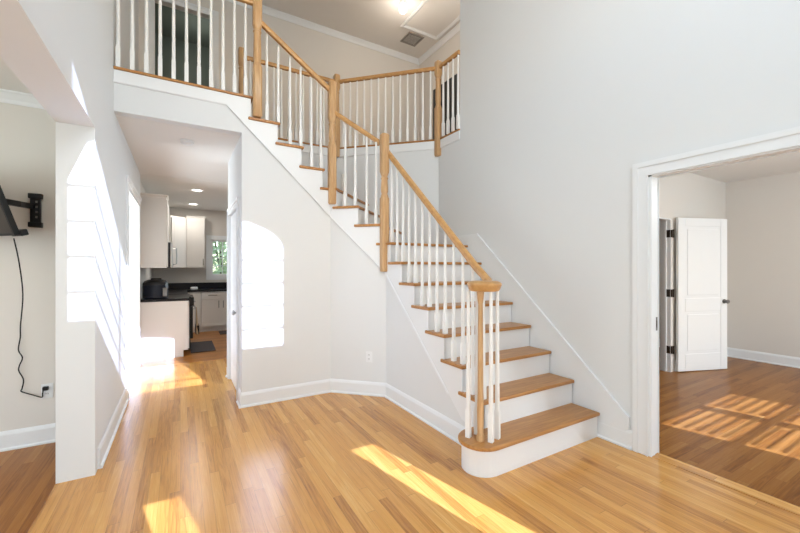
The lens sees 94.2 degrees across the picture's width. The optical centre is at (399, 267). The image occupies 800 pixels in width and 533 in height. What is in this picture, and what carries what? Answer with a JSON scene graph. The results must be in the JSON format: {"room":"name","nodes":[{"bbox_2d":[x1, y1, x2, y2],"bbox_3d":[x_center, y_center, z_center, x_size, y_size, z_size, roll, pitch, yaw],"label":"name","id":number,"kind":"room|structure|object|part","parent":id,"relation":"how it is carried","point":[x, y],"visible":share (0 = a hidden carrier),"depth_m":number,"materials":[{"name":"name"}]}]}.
{"room":"entrance hall","nodes":[
{"label":"entrance hall","id":0,"kind":"room"},
{"bbox_2d":[0,0,151,483],"bbox_3d":[-2.752,-1.389,3.484,0.200,5.575,10.700,0,0,-31],"label":"wall","id":1,"kind":"structure","parent":0,"point":[62,51],"depth_m":2.48,"materials":[{"name":"paint"}]},
{"bbox_2d":[97,386,128,468],"bbox_3d":[-2.489,1.325,3.262,0.028,0.146,1.570,0,0,-31],"label":"baseboard","id":2,"kind":"structure","parent":1,"relation":"attached to","point":[103,449],"depth_m":3.00,"materials":[{"name":"paint"}]},
{"bbox_2d":[126,174,141,397],"bbox_3d":[-3.310,0.203,4.642,0.020,2.390,1.640,0,0,-31],"label":"trim","id":3,"kind":"structure","parent":1,"relation":"attached to","point":[129,184],"depth_m":3.94,"materials":[{"name":"paint"}]},
{"bbox_2d":[140,193,168,267],"bbox_3d":[-3.851,-0.565,5.833,0.364,1.125,0.418,0,0,-31],"label":"upper cabinet","id":4,"kind":"object","parent":1,"relation":"attached to","point":[153,207],"visible":0.93,"depth_m":5.67,"materials":[{"name":"paint"}]},
{"bbox_3d":[-3.851,-1.097,5.833,0.364,0.060,0.418,0,0,-31],"label":"crown moulding","id":5,"kind":"part","parent":4,"relation":"part of","materials":[{"name":"paint"}]},
{"bbox_3d":[-3.719,-0.537,5.930,0.018,1.050,0.375,0,0,-31],"label":"door","id":6,"kind":"part","parent":4,"relation":"part of","materials":[{"name":"paint"}]},
{"bbox_2d":[168,205,168,241],"bbox_3d":[-4.159,-0.764,6.344,0.354,0.675,0.755,0,0,-31],"label":"upper cabinet","id":7,"kind":"object","parent":1,"relation":"attached to","point":[168,205],"visible":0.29,"depth_m":6.29,"materials":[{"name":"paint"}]},
{"bbox_2d":[167,242,177,267],"bbox_3d":[-4.103,-0.212,6.377,0.483,0.420,0.755,0,0,-31],"label":"microwave","id":8,"kind":"object","parent":7,"relation":"attached to","point":[170,245],"visible":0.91,"depth_m":6.13,"materials":[{"name":"silver metal"}]},
{"bbox_3d":[-3.969,-0.212,6.459,0.025,0.400,0.740,0,0,-31],"label":"door","id":9,"kind":"part","parent":8,"relation":"part of","materials":[{"name":"metal"}]},
{"bbox_2d":[0,83,330,431],"bbox_3d":[-3.676,-0.158,2.547,6.667,3.111,0.128,0,0,-31],"label":"wall","id":10,"kind":"structure","parent":0,"point":[285,235],"depth_m":3.70,"materials":[{"name":"paint"}]},
{"bbox_2d":[0,88,43,108],"bbox_3d":[-4.493,-1.310,1.953,4.355,0.085,0.062,0,0,-31],"label":"trim","id":11,"kind":"structure","parent":10,"relation":"attached to","point":[6,96],"depth_m":2.87,"materials":[{"name":"paint"}]},
{"bbox_2d":[6,193,42,227],"bbox_3d":[-2.819,-0.453,2.727,0.087,0.265,0.467,0,0,-15],"label":"mount","id":12,"kind":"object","parent":10,"relation":"attached to","point":[35,205],"depth_m":2.91,"materials":[{"name":"black metal"}]},
{"bbox_2d":[0,186,28,235],"bbox_3d":[-2.907,-0.440,2.535,0.672,0.445,0.221,0,0,14],"label":"television","id":13,"kind":"object","parent":12,"relation":"attached to","point":[8,226],"visible":1,"depth_m":2.47,"materials":[{"name":"black plastic"}]},
{"bbox_3d":[-2.918,-0.440,2.517,0.660,0.444,0.180,0,0,14],"label":"casing","id":14,"kind":"part","parent":13,"relation":"part of","materials":[{"name":"black plastic"}]},
{"bbox_2d":[13,238,48,397],"bbox_3d":[-2.775,0.413,2.738,0.179,1.235,0.445,0,0,-31],"label":"power cord","id":15,"kind":"object","parent":13,"relation":"hanging from","point":[45,388],"visible":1,"depth_m":2.88,"materials":[{"name":"black plastic"}]},
{"bbox_3d":[-2.824,-0.476,2.704,0.052,0.052,0.426,0,0,-13],"label":"arm","id":16,"kind":"part","parent":12,"relation":"part of","materials":[{"name":"black plastic"}]},
{"bbox_3d":[-2.870,-0.453,2.924,0.082,0.265,0.040,0,0,-31],"label":"wall plate","id":17,"kind":"part","parent":12,"relation":"part of","materials":[{"name":"black plastic"}]},
{"bbox_2d":[0,423,55,451],"bbox_3d":[-4.502,1.325,1.968,4.355,0.146,0.028,0,0,-31],"label":"baseboard","id":18,"kind":"structure","parent":10,"relation":"attached to","point":[14,439],"depth_m":2.90,"materials":[{"name":"paint"}]},
{"bbox_2d":[41,383,52,398],"bbox_3d":[-2.824,0.983,2.972,0.072,0.116,0.009,0,0,-31],"label":"wall outlet","id":19,"kind":"object","parent":10,"relation":"attached to","point":[49,393],"visible":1,"depth_m":2.97,"materials":[{"name":"paint"}]},
{"bbox_2d":[155,3,209,86],"bbox_3d":[-3.350,-2.907,6.355,2.095,2.740,1.650,0,0,-31],"label":"wall","id":20,"kind":"structure","parent":0,"point":[166,11],"depth_m":6.70,"materials":[{"name":"grey paint"}]},
{"bbox_2d":[152,207,226,282],"bbox_3d":[-4.529,0.023,8.736,7.500,2.750,0.150,0,0,-31],"label":"wall","id":21,"kind":"structure","parent":0,"point":[215,221],"depth_m":8.55,"materials":[{"name":"beige paint"}]},
{"bbox_2d":[169,215,185,267],"bbox_3d":[-4.974,-0.552,8.005,0.642,1.100,0.616,0,0,-31],"label":"upper cabinet","id":22,"kind":"object","parent":21,"relation":"attached to","point":[177,225],"visible":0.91,"depth_m":7.92,"materials":[{"name":"paint"}]},
{"bbox_3d":[-4.723,-0.537,7.950,0.004,0.930,0.270,0,0,14],"label":"door panel","id":23,"kind":"part","parent":22,"relation":"part of","materials":[{"name":"paint"}]},
{"bbox_2d":[186,215,205,267],"bbox_3d":[-4.596,-0.577,8.376,0.388,1.150,0.362,0,0,-31],"label":"upper cabinet","id":24,"kind":"object","parent":21,"relation":"attached to","point":[195,225],"visible":1,"depth_m":8.25,"materials":[{"name":"paint"}]},
{"bbox_3d":[-4.602,-1.122,8.386,0.388,0.060,0.338,0,0,-31],"label":"crown moulding","id":25,"kind":"part","parent":24,"relation":"part of","materials":[{"name":"paint"}]},
{"bbox_2d":[168,282,226,288],"bbox_3d":[-4.360,0.408,8.735,2.410,0.140,0.020,0,0,-31],"label":"backsplash","id":26,"kind":"structure","parent":21,"relation":"attached to","point":[206,285],"depth_m":8.56,"materials":[{"name":"black stone"}]},
{"bbox_2d":[206,235,226,279],"bbox_3d":[-3.958,-0.242,9.016,1.330,1.040,0.090,0,0,-31],"label":"window","id":27,"kind":"structure","parent":21,"relation":"in","point":[210,239],"depth_m":8.74,"materials":[{"name":"paint"}]},
{"bbox_2d":[228,138,239,387],"bbox_3d":[-1.887,0.021,4.338,0.110,2.754,1.132,0,0,-31],"label":"wall","id":28,"kind":"structure","parent":0,"point":[234,162],"depth_m":4.07,"materials":[{"name":"paint"}]},
{"bbox_2d":[227,197,238,399],"bbox_3d":[-1.950,0.328,4.319,0.018,2.140,1.000,0,0,-31],"label":"trim","id":29,"kind":"structure","parent":28,"relation":"attached to","point":[235,205],"depth_m":3.95,"materials":[{"name":"paint"}]},
{"bbox_2d":[231,212,235,388],"bbox_3d":[-1.945,0.371,4.328,0.102,2.030,0.801,0,0,-31],"label":"door","id":30,"kind":"structure","parent":28,"relation":"in","point":[233,217],"depth_m":4.42,"materials":[{"name":"paint"}]},
{"bbox_2d":[139,0,418,146],"bbox_3d":[-1.678,-2.957,6.327,4.945,2.440,0.100,0,0,-31],"label":"wall","id":31,"kind":"structure","parent":0,"point":[327,55],"depth_m":6.40,"materials":[{"name":"beige paint"}]},
{"bbox_2d":[148,0,218,88],"bbox_3d":[-3.135,-2.807,5.397,0.900,2.140,0.018,0,0,-31],"label":"trim","id":32,"kind":"structure","parent":31,"relation":"attached to","point":[151,3],"depth_m":5.43,"materials":[{"name":"paint"}]},
{"bbox_2d":[225,0,459,64],"bbox_3d":[-0.935,-4.135,5.169,4.645,0.085,2.650,0,0,-31],"label":"trim","id":33,"kind":"structure","parent":31,"relation":"attached to","point":[266,10],"depth_m":6.61,"materials":[{"name":"paint"}]},
{"bbox_2d":[113,66,459,148],"bbox_3d":[-0.935,-1.726,5.170,4.645,0.022,2.648,0,0,-31],"label":"floor","id":34,"kind":"structure","parent":0,"point":[114,67],"depth_m":3.61,"materials":[{"name":"brown wood"}]},
{"bbox_2d":[115,0,252,94],"bbox_3d":[-1.969,-2.225,3.480,1.145,0.975,0.057,0,0,-31],"label":"gallery railing","id":35,"kind":"object","parent":34,"relation":"on","point":[249,2],"visible":1,"depth_m":3.47,"materials":[{"name":"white wood"}]},
{"bbox_3d":[-1.968,-2.687,3.478,1.145,0.050,0.051,0,0,-31],"label":"handrail","id":36,"kind":"part","parent":35,"relation":"part of","materials":[{"name":"brown wood"}]},
{"bbox_2d":[238,47,459,156],"bbox_3d":[-0.643,-2.147,5.024,2.819,1.290,0.775,0,0,1],"label":"landing railing","id":37,"kind":"object","parent":34,"relation":"on","point":[439,123],"visible":0.77,"depth_m":5.05,"materials":[{"name":"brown wood"}]},
{"bbox_3d":[-2.008,-2.197,4.720,0.086,1.190,0.086,0,0,-31],"label":"newel post","id":38,"kind":"part","parent":37,"relation":"part of","materials":[{"name":"brown wood"}]},
{"bbox_3d":[-1.462,-2.687,5.043,1.270,0.050,0.051,0,0,-31],"label":"handrail","id":39,"kind":"part","parent":37,"relation":"part of","materials":[{"name":"brown wood"}]},
{"bbox_3d":[-0.915,-2.197,5.367,0.086,1.190,0.086,0,0,-31],"label":"newel post","id":40,"kind":"part","parent":37,"relation":"part of","materials":[{"name":"brown wood"}]},
{"bbox_3d":[-0.200,-2.687,5.180,1.478,0.050,0.051,0,0,15],"label":"handrail","id":41,"kind":"part","parent":37,"relation":"part of","materials":[{"name":"brown wood"}]},
{"bbox_3d":[0.514,-2.139,4.993,0.086,1.275,0.086,0,0,-31],"label":"newel post","id":42,"kind":"part","parent":37,"relation":"part of","materials":[{"name":"brown wood"}]},
{"bbox_3d":[0.625,-2.687,4.806,0.051,0.050,0.435,0,0,-31],"label":"handrail","id":43,"kind":"part","parent":37,"relation":"part of","materials":[{"name":"brown wood"}]},
{"bbox_2d":[341,174,343,190],"bbox_3d":[-1.044,0.023,7.951,2.300,2.750,4.750,0,0,-31],"label":"wall","id":44,"kind":"structure","parent":0,"point":[342,175],"depth_m":5.33,"materials":[{"name":"beige paint"}]},
{"bbox_2d":[229,140,459,378],"bbox_3d":[-0.682,-0.158,5.076,3.068,3.111,0.867,0,0,1],"label":"wall","id":45,"kind":"structure","parent":0,"point":[438,178],"depth_m":5.07,"materials":[{"name":"paint"}]},
{"bbox_2d":[113,69,459,156],"bbox_3d":[-1.137,-1.657,4.535,3.520,0.111,1.369,0,0,-24],"label":"trim","id":46,"kind":"structure","parent":45,"relation":"attached to","point":[121,77],"depth_m":3.56,"materials":[{"name":"paint"}]},
{"bbox_2d":[331,219,385,382],"bbox_3d":[-0.453,0.353,4.177,0.655,2.091,0.110,0,0,14],"label":"wall","id":47,"kind":"structure","parent":0,"point":[358,285],"depth_m":4.13,"materials":[{"name":"paint"}]},
{"bbox_2d":[236,379,464,444],"bbox_3d":[-0.413,1.325,3.672,2.538,0.146,0.888,0,0,23],"label":"baseboard","id":48,"kind":"structure","parent":47,"relation":"attached to","point":[436,420],"depth_m":3.86,"materials":[{"name":"paint"}]},
{"bbox_2d":[366,352,371,361],"bbox_3d":[-0.342,0.980,4.087,0.072,0.116,0.009,0,0,14],"label":"wall outlet","id":49,"kind":"object","parent":47,"relation":"attached to","point":[368,354],"visible":1,"depth_m":4.08,"materials":[{"name":"paint"}]},
{"bbox_2d":[262,0,459,58],"bbox_3d":[0.232,-4.252,3.245,5.095,0.150,7.650,0,0,-31],"label":"ceiling","id":50,"kind":"structure","parent":0,"point":[378,22],"depth_m":6.17,"materials":[{"name":"paint"}]},
{"bbox_2d":[399,0,406,13],"bbox_3d":[0.048,-4.094,5.850,0.128,0.166,0.128,0,0,-31],"label":"ceiling light","id":51,"kind":"object","parent":50,"relation":"attached to","point":[403,3],"visible":1,"depth_m":5.81,"materials":[{"name":"glass"}]},
{"bbox_2d":[400,32,423,46],"bbox_3d":[0.220,-4.171,6.776,0.320,0.012,0.320,0,0,-31],"label":"ceiling vent","id":52,"kind":"object","parent":50,"relation":"in","point":[408,33],"visible":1,"depth_m":6.77,"materials":[{"name":"white metal"}]},
{"bbox_2d":[400,0,459,39],"bbox_3d":[0.684,-4.162,6.011,0.780,0.030,1.350,0,0,-31],"label":"attic hatch","id":53,"kind":"object","parent":50,"relation":"attached to","point":[432,19],"visible":0.94,"depth_m":6.21,"materials":[{"name":"paint"}]},
{"bbox_2d":[0,330,799,532],"bbox_3d":[-0.872,1.426,3.929,12.900,0.064,12.250,0,0,-31],"label":"floor","id":54,"kind":"structure","parent":0,"point":[183,456],"depth_m":2.54,"materials":[{"name":"brown wood"}]},
{"bbox_2d":[140,301,188,359],"bbox_3d":[-3.734,0.958,5.914,0.648,0.880,0.398,0,0,-31],"label":"base cabinet","id":55,"kind":"object","parent":54,"relation":"on","point":[164,326],"visible":0.86,"depth_m":5.75,"materials":[{"name":"paint"}]},
{"bbox_2d":[140,296,188,301],"bbox_3d":[-3.732,0.498,5.914,0.651,0.040,0.410,0,0,-31],"label":"countertop","id":56,"kind":"structure","parent":55,"relation":"on","point":[186,298],"depth_m":5.78,"materials":[{"name":"black stone"}]},
{"bbox_2d":[142,278,167,298],"bbox_3d":[-3.841,0.318,5.834,0.342,0.316,0.349,0,0,-31],"label":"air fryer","id":57,"kind":"object","parent":56,"relation":"on","point":[155,288],"visible":1,"depth_m":5.71,"materials":[{"name":"black plastic"}]},
{"bbox_3d":[-3.842,0.220,5.837,0.338,0.084,0.338,0,0,-31],"label":"lid","id":58,"kind":"part","parent":57,"relation":"part of","materials":[{"name":"black plastic"}]},
{"bbox_3d":[-3.591,0.958,5.993,0.322,0.880,0.388,0,0,-31],"label":"panel","id":59,"kind":"part","parent":55,"relation":"part of","materials":[{"name":"paint"}]},
{"bbox_2d":[168,294,195,348],"bbox_3d":[-3.985,0.925,6.450,0.761,0.885,0.760,0,0,-31],"label":"range","id":60,"kind":"object","parent":54,"relation":"on","point":[192,300],"visible":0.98,"depth_m":6.29,"materials":[{"name":"black metal"}]},
{"bbox_2d":[168,294,190,296],"bbox_3d":[-4.021,0.488,6.428,0.676,0.010,0.760,0,0,-31],"label":"cooktop","id":61,"kind":"object","parent":60,"relation":"in","point":[171,295],"depth_m":6.52,"materials":[{"name":"black glass"}]},
{"bbox_3d":[-3.716,0.928,6.609,0.035,0.540,0.720,0,0,-31],"label":"oven door","id":62,"kind":"part","parent":60,"relation":"part of","materials":[{"name":"black plastic"}]},
{"bbox_3d":[-3.709,0.568,6.613,0.050,0.140,0.740,0,0,-31],"label":"control panel","id":63,"kind":"part","parent":60,"relation":"part of","materials":[{"name":"black plastic"}]},
{"bbox_2d":[195,307,198,333],"bbox_3d":[-3.578,0.920,6.551,0.056,0.455,0.316,0,0,-31],"label":"dish towel","id":64,"kind":"object","parent":60,"relation":"hanging from","point":[197,323],"visible":0.98,"depth_m":6.44,"materials":[{"name":"fabric"}]},
{"bbox_2d":[188,292,200,331],"bbox_3d":[-4.583,0.958,8.247,0.260,0.880,0.578,0,0,-31],"label":"base cabinet","id":65,"kind":"object","parent":54,"relation":"on","point":[197,295],"visible":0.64,"depth_m":8.03,"materials":[{"name":"paint"}]},
{"bbox_2d":[190,340,215,352],"bbox_3d":[-3.513,1.391,6.595,0.370,0.011,0.970,0,0,-31],"label":"floor mat","id":66,"kind":"object","parent":54,"relation":"on","point":[202,346],"visible":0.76,"depth_m":6.56,"materials":[{"name":"fabric"}]},
{"bbox_2d":[201,291,226,331],"bbox_3d":[-4.118,0.958,8.502,0.790,0.880,0.612,0,0,-31],"label":"base cabinet","id":67,"kind":"object","parent":54,"relation":"on","point":[213,304],"visible":0.75,"depth_m":8.21,"materials":[{"name":"paint"}]},
{"bbox_3d":[-4.153,0.986,8.175,0.377,0.585,0.018,0,0,-31],"label":"door","id":68,"kind":"part","parent":67,"relation":"part of","materials":[{"name":"paint"}]},
{"bbox_3d":[-3.984,0.606,8.276,0.770,0.145,0.018,0,0,-31],"label":"drawer","id":69,"kind":"part","parent":67,"relation":"part of","materials":[{"name":"paint"}]},
{"bbox_3d":[-3.819,0.986,8.373,0.387,0.585,0.018,0,0,-31],"label":"door","id":70,"kind":"part","parent":67,"relation":"part of","materials":[{"name":"paint"}]},
{"bbox_2d":[218,330,226,334],"bbox_3d":[-3.546,1.391,8.173,0.780,0.011,0.480,0,0,-31],"label":"floor mat","id":71,"kind":"object","parent":54,"relation":"on","point":[224,331],"visible":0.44,"depth_m":7.98,"materials":[{"name":"fabric"}]},
{"bbox_2d":[226,94,629,477],"bbox_3d":[-0.233,-0.158,3.722,2.610,3.111,3.507,0,0,-31],"label":"staircase","id":72,"kind":"structure","parent":54,"relation":"on","point":[552,402],"depth_m":3.38,"materials":[{"name":"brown wood"}]},
{"bbox_2d":[252,0,501,442],"bbox_3d":[-0.177,-0.817,3.532,2.533,4.011,1.027,0,0,32],"label":"stair railing","id":73,"kind":"object","parent":72,"relation":"on","point":[476,380],"visible":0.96,"depth_m":3.58,"materials":[{"name":"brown wood"}]},
{"bbox_3d":[-1.453,-2.179,3.782,0.086,1.285,0.086,0,0,-31],"label":"newel post","id":74,"kind":"part","parent":73,"relation":"part of","materials":[{"name":"brown wood"}]},
{"bbox_3d":[-1.113,-2.263,3.983,0.740,0.571,0.051,0,0,-31],"label":"handrail","id":75,"kind":"part","parent":73,"relation":"part of","materials":[{"name":"brown wood"}]},
{"bbox_3d":[-0.766,-1.409,4.189,0.086,1.385,0.086,0,0,-31],"label":"newel post","id":76,"kind":"part","parent":73,"relation":"part of","materials":[{"name":"brown wood"}]},
{"bbox_3d":[-0.481,-1.570,4.151,0.509,0.416,0.051,0,0,8],"label":"handrail","id":77,"kind":"part","parent":73,"relation":"part of","materials":[{"name":"brown wood"}]},
{"bbox_3d":[-0.168,-0.708,4.028,0.086,1.498,0.086,0,0,-31],"label":"newel post","id":78,"kind":"part","parent":73,"relation":"part of","materials":[{"name":"brown wood"}]},
{"bbox_3d":[0.239,-0.594,3.349,0.139,1.479,1.679,0,0,-31],"label":"handrail","id":79,"kind":"part","parent":73,"relation":"part of","materials":[{"name":"brown wood"}]},
{"bbox_3d":[0.555,0.674,2.562,0.055,1.029,0.055,0,0,-31],"label":"newel post","id":80,"kind":"part","parent":73,"relation":"part of","materials":[{"name":"brown wood"}]},
{"bbox_3d":[-4.537,0.958,7.256,0.631,0.880,1.170,0,0,-31],"label":"base cabinet","id":81,"kind":"object","parent":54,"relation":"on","visible":0},
{"bbox_2d":[168,282,226,294],"bbox_3d":[-3.920,0.428,7.974,2.426,0.180,1.778,0,0,-31],"label":"countertop","id":82,"kind":"structure","parent":81,"relation":"on","point":[173,288],"depth_m":8.38,"materials":[{"name":"black stone"}]},
{"bbox_2d":[0,57,799,210],"bbox_3d":[-0.872,-1.534,3.929,12.900,0.363,12.250,0,0,-31],"label":"ceiling","id":83,"kind":"structure","parent":0,"point":[156,148],"depth_m":4.80,"materials":[{"name":"paint"}]},
{"bbox_2d":[180,139,193,145],"bbox_3d":[-2.270,-1.336,3.955,0.131,0.038,0.131,0,0,-31],"label":"smoke detector","id":84,"kind":"object","parent":83,"relation":"attached to","point":[187,142],"visible":1,"depth_m":3.92,"materials":[{"name":"paint"}]},
{"bbox_2d":[386,277,465,426],"bbox_3d":[0.276,0.666,3.431,0.110,1.464,1.485,0,0,-31],"label":"wall","id":85,"kind":"structure","parent":0,"point":[409,369],"depth_m":3.65,"materials":[{"name":"paint"}]},
{"bbox_2d":[419,31,459,140],"bbox_3d":[1.154,-2.957,6.347,0.150,2.440,2.750,0,0,-31],"label":"wall","id":86,"kind":"structure","parent":0,"point":[451,46],"depth_m":7.10,"materials":[{"name":"beige paint"}]},
{"bbox_2d":[433,74,456,138],"bbox_3d":[0.820,-2.547,6.725,0.040,1.620,0.700,0,0,-31],"label":"door","id":87,"kind":"structure","parent":86,"relation":"in","point":[455,76],"depth_m":6.59,"materials":[{"name":"paint"}]},
{"bbox_2d":[460,0,799,429],"bbox_3d":[1.952,-1.389,2.695,0.105,5.575,4.550,0,0,-31],"label":"wall","id":88,"kind":"structure","parent":0,"point":[560,99],"depth_m":3.12,"materials":[{"name":"paint"}]},
{"bbox_2d":[597,421,631,450],"bbox_3d":[1.708,1.325,2.977,0.028,0.146,0.295,0,0,-31],"label":"baseboard","id":89,"kind":"structure","parent":88,"relation":"attached to","point":[619,437],"depth_m":2.96,"materials":[{"name":"paint"}]},
{"bbox_2d":[655,178,657,453],"bbox_3d":[1.685,0.357,3.189,0.036,2.066,0.946,0,0,-31],"label":"door","id":90,"kind":"structure","parent":88,"relation":"in","point":[656,179],"depth_m":2.79,"materials":[{"name":"paint"}]},
{"bbox_2d":[632,126,799,456],"bbox_3d":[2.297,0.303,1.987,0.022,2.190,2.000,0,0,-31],"label":"trim","id":91,"kind":"structure","parent":88,"relation":"attached to","point":[787,138],"depth_m":2.77,"materials":[{"name":"paint"}]},
{"bbox_2d":[659,221,659,338],"bbox_3d":[2.911,0.023,5.591,4.495,2.750,1.540,0,0,-31],"label":"wall","id":92,"kind":"structure","parent":0,"point":[659,221],"depth_m":6.57,"materials":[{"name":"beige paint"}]},
{"bbox_2d":[655,173,725,371],"bbox_3d":[3.334,0.023,4.877,4.495,2.750,0.120,0,0,-31],"label":"wall","id":93,"kind":"structure","parent":0,"point":[687,195],"depth_m":5.19,"materials":[{"name":"beige paint"}]},
{"bbox_2d":[659,217,670,371],"bbox_3d":[3.230,0.370,4.816,0.871,2.056,0.128,0,0,-31],"label":"trim","id":94,"kind":"structure","parent":93,"relation":"attached to","point":[665,223],"depth_m":5.02,"materials":[{"name":"paint"}]},
{"bbox_2d":[666,218,729,371],"bbox_3d":[4.042,0.356,5.073,0.925,2.060,0.168,0,0,-6],"label":"door","id":95,"kind":"structure","parent":93,"relation":"in","point":[701,243],"depth_m":5.03,"materials":[{"name":"paint"}]},
{"bbox_2d":[726,171,799,357],"bbox_3d":[6.364,0.023,4.021,0.150,2.750,4.440,0,0,-31],"label":"wall","id":96,"kind":"structure","parent":0,"point":[763,213],"depth_m":5.50,"materials":[{"name":"beige paint"}]},
{"bbox_2d":[674,347,799,370],"bbox_3d":[5.577,1.325,3.555,1.680,0.146,4.440,0,0,-31],"label":"baseboard","id":97,"kind":"structure","parent":96,"relation":"attached to","point":[783,360],"depth_m":5.48,"materials":[{"name":"paint"}]},
{"label":"outside","id":98,"kind":"structure","parent":0,"visible":0},
{"bbox_3d":[-5.092,1.748,8.607,80.000,0.100,100.000,0,0,-31],"label":"ground","id":99,"kind":"structure","parent":98,"visible":0},
{"bbox_2d":[213,242,226,273],"bbox_3d":[-4.978,0.013,10.872,1.866,3.376,1.874,0,0,-31],"label":"shrub","id":100,"kind":"object","parent":99,"relation":"on","point":[219,244],"visible":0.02,"depth_m":10.19,"materials":[{"name":"green plant"}]},
{"bbox_3d":[-4.965,0.423,10.910,0.885,2.558,0.874,0,0,-31],"label":"stem","id":101,"kind":"part","parent":100,"relation":"part of","materials":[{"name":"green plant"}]},
{"bbox_2d":[214,242,226,273],"bbox_3d":[-5.425,-0.294,13.504,2.485,3.992,2.428,0,0,-31],"label":"shrub","id":102,"kind":"object","parent":99,"relation":"on","point":[221,242],"visible":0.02,"depth_m":12.91,"materials":[{"name":"green plant"}]}
]}

